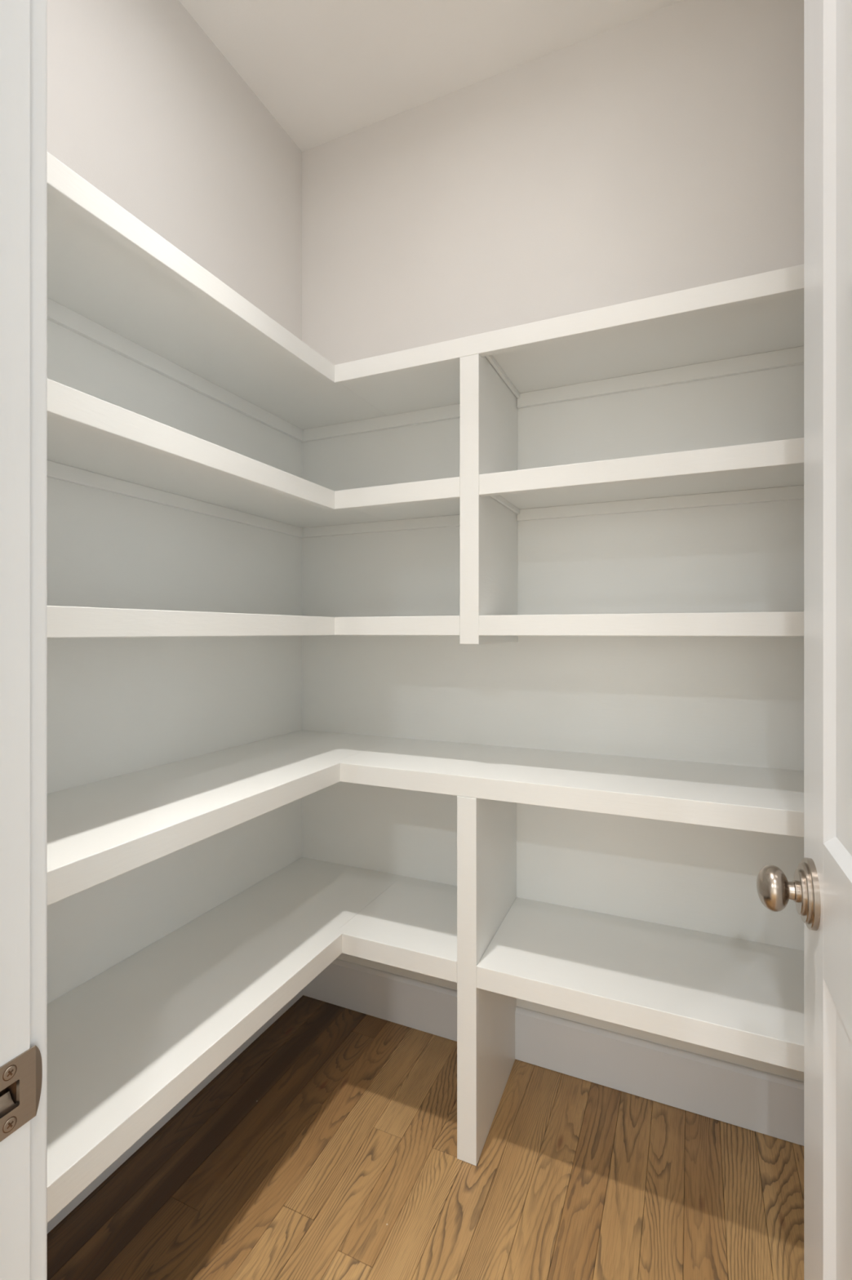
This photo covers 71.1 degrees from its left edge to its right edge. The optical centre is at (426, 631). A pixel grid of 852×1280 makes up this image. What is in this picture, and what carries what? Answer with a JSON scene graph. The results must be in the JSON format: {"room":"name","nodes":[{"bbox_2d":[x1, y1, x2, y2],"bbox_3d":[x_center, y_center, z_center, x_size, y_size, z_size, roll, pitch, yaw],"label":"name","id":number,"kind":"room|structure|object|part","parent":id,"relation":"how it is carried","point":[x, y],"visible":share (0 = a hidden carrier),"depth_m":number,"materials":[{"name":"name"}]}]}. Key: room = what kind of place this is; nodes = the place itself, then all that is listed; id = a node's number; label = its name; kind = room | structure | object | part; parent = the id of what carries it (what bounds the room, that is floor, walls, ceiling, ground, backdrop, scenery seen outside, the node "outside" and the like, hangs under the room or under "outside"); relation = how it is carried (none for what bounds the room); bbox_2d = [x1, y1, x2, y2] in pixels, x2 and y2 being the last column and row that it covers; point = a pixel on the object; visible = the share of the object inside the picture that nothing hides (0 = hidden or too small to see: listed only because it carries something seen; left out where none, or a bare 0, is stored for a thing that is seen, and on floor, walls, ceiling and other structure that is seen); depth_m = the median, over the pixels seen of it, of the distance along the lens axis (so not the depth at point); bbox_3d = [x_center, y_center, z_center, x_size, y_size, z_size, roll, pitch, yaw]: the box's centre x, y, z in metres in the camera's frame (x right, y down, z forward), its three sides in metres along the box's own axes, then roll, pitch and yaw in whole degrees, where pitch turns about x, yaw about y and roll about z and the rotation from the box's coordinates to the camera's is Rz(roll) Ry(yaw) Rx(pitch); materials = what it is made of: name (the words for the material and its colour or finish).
{"room":"food storage area","nodes":[
{"label":"food storage area","id":0,"kind":"room"},
{"bbox_2d":[47,0,302,1004],"bbox_3d":[-0.707,-0.192,1.345,0.100,2.699,1.488,0,0,24],"label":"wall","id":1,"kind":"structure","parent":0,"point":[144,106],"depth_m":1.42,"materials":[{"name":"beige paint"}]},
{"bbox_2d":[47,989,302,1233],"bbox_3d":[-0.652,1.089,1.329,0.014,0.136,1.274,0,0,24],"label":"baseboard","id":2,"kind":"structure","parent":1,"relation":"attached to","point":[121,1160],"depth_m":1.38,"materials":[{"name":"white paint"}]},
{"bbox_2d":[47,857,457,1222],"bbox_3d":[-0.351,0.748,1.194,0.672,0.047,1.273,0,0,24],"label":"shelf","id":3,"kind":"object","parent":1,"relation":"attached to","point":[126,1045],"visible":0.9,"depth_m":1.21,"materials":[{"name":"white paint"}]},
{"bbox_2d":[47,378,460,537],"bbox_3d":[-0.355,-0.325,1.196,0.664,0.050,1.273,0,0,24],"label":"wall shelf","id":4,"kind":"object","parent":1,"relation":"attached to","point":[93,442],"visible":0.81,"depth_m":1.30,"materials":[{"name":"white paint"}]},
{"bbox_2d":[47,605,460,639],"bbox_3d":[-0.355,-0.011,1.196,0.664,0.050,1.273,0,0,24],"label":"wall shelf","id":5,"kind":"object","parent":1,"relation":"attached to","point":[63,622],"visible":0.78,"depth_m":1.13,"materials":[{"name":"white paint"}]},
{"bbox_2d":[47,995,804,1279],"bbox_3d":[-0.351,1.188,-0.783,4.600,0.060,5.083,0,0,24],"label":"floor","id":6,"kind":"structure","parent":0,"point":[326,1148],"depth_m":1.25,"materials":[{"name":"brown wood"}]},
{"bbox_2d":[457,795,516,1166],"bbox_3d":[0.158,0.747,1.465,0.045,0.821,0.363,0,0,22],"label":"divider","id":7,"kind":"object","parent":6,"relation":"on","point":[486,829],"visible":0.86,"depth_m":1.31,"materials":[{"name":"white paint"}]},
{"bbox_3d":[0.161,0.747,1.475,0.044,0.821,0.343,0,0,22],"label":"divider panel","id":8,"kind":"part","parent":7,"relation":"part of","materials":[{"name":"white paint"}]},
{"bbox_2d":[178,0,682,151],"bbox_3d":[-0.351,-1.587,-0.783,4.600,0.108,5.083,0,0,24],"label":"ceiling","id":9,"kind":"structure","parent":0,"point":[325,70],"depth_m":1.56,"materials":[{"name":"paint"}]},
{"bbox_2d":[302,0,804,1081],"bbox_3d":[0.583,-0.192,1.528,2.105,2.699,0.100,0,0,24],"label":"wall","id":10,"kind":"structure","parent":0,"point":[660,152],"depth_m":1.55,"materials":[{"name":"beige paint"}]},
{"bbox_2d":[47,151,804,442],"bbox_3d":[0.257,-0.635,0.922,2.003,0.057,1.273,0,0,24],"label":"wall shelf","id":11,"kind":"object","parent":10,"relation":"attached to","point":[113,282],"visible":0.87,"depth_m":1.31,"materials":[{"name":"white paint"}]},
{"bbox_2d":[47,729,804,905],"bbox_3d":[0.257,0.338,0.922,2.003,0.045,1.273,0,0,24],"label":"shelf","id":12,"kind":"object","parent":10,"relation":"attached to","point":[99,832],"visible":1,"depth_m":1.23,"materials":[{"name":"white paint"}]},
{"bbox_2d":[460,353,517,644],"bbox_3d":[0.163,-0.307,1.484,0.045,0.671,0.323,0,0,24],"label":"divider","id":13,"kind":"object","parent":10,"relation":"attached to","point":[488,406],"visible":0.96,"depth_m":1.37,"materials":[{"name":"white paint"}]},
{"bbox_3d":[0.167,-0.308,1.493,0.045,0.670,0.304,0,0,24],"label":"divider panel","id":14,"kind":"part","parent":13,"relation":"part of","materials":[{"name":"white paint"}]},
{"bbox_2d":[302,958,804,1146],"bbox_3d":[0.521,1.089,1.494,1.991,0.136,0.014,0,0,24],"label":"baseboard","id":15,"kind":"structure","parent":10,"relation":"attached to","point":[762,1102],"depth_m":1.51,"materials":[{"name":"white paint"}]},
{"bbox_2d":[476,897,804,1072],"bbox_3d":[0.765,0.748,1.193,1.297,0.047,0.362,0,0,24],"label":"shelf","id":16,"kind":"object","parent":10,"relation":"attached to","point":[738,997],"visible":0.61,"depth_m":1.25,"materials":[{"name":"white paint"}]},
{"bbox_2d":[479,437,804,521],"bbox_3d":[0.774,-0.325,1.210,1.294,0.050,0.323,0,0,24],"label":"wall shelf","id":17,"kind":"object","parent":10,"relation":"attached to","point":[774,470],"visible":0.94,"depth_m":1.30,"materials":[{"name":"white paint"}]},
{"bbox_2d":[479,611,804,637],"bbox_3d":[0.774,-0.011,1.210,1.294,0.050,0.323,0,0,24],"label":"wall shelf","id":18,"kind":"object","parent":10,"relation":"attached to","point":[788,624],"visible":0.88,"depth_m":1.19,"materials":[{"name":"white paint"}]},
{"bbox_3d":[-0.027,-0.192,0.288,2.005,2.699,0.114,0,0,24],"label":"wall","id":19,"kind":"structure","parent":0,"visible":0},
{"bbox_2d":[0,0,42,1279],"bbox_3d":[-0.346,-0.059,0.438,0.031,2.435,0.127,0,0,24],"label":"trim","id":20,"kind":"structure","parent":19,"relation":"attached to","point":[20,1064],"depth_m":0.47,"materials":[{"name":"white paint"}]},
{"bbox_3d":[-0.332,0.366,0.459,0.004,0.057,0.060,0,0,24],"label":"plate","id":21,"kind":"part","parent":20,"relation":"part of","materials":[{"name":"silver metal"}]},
{"bbox_2d":[30,0,47,1279],"bbox_3d":[-0.360,-0.062,0.510,0.085,2.440,0.019,0,0,24],"label":"trim","id":22,"kind":"structure","parent":19,"relation":"attached to","point":[38,8],"depth_m":0.49,"materials":[{"name":"white paint"}]},
{"bbox_2d":[756,0,851,1279],"bbox_3d":[0.406,-0.060,0.546,0.113,2.425,0.710,0,0,22],"label":"door","id":23,"kind":"structure","parent":19,"relation":"in","point":[820,889],"depth_m":0.76,"materials":[{"name":"white paint"}]},
{"bbox_3d":[0.435,0.355,0.540,0.035,0.171,0.460,0,0,22],"label":"rail","id":24,"kind":"part","parent":23,"relation":"part of","materials":[{"name":"white paint"}]},
{"bbox_3d":[0.435,-0.442,0.540,0.035,1.423,0.460,0,0,22],"label":"panel","id":25,"kind":"part","parent":23,"relation":"part of","materials":[{"name":"white paint"}]},
{"bbox_3d":[0.435,0.679,0.540,0.035,0.476,0.460,0,0,22],"label":"panel","id":26,"kind":"part","parent":23,"relation":"part of","materials":[{"name":"white paint"}]}
]}

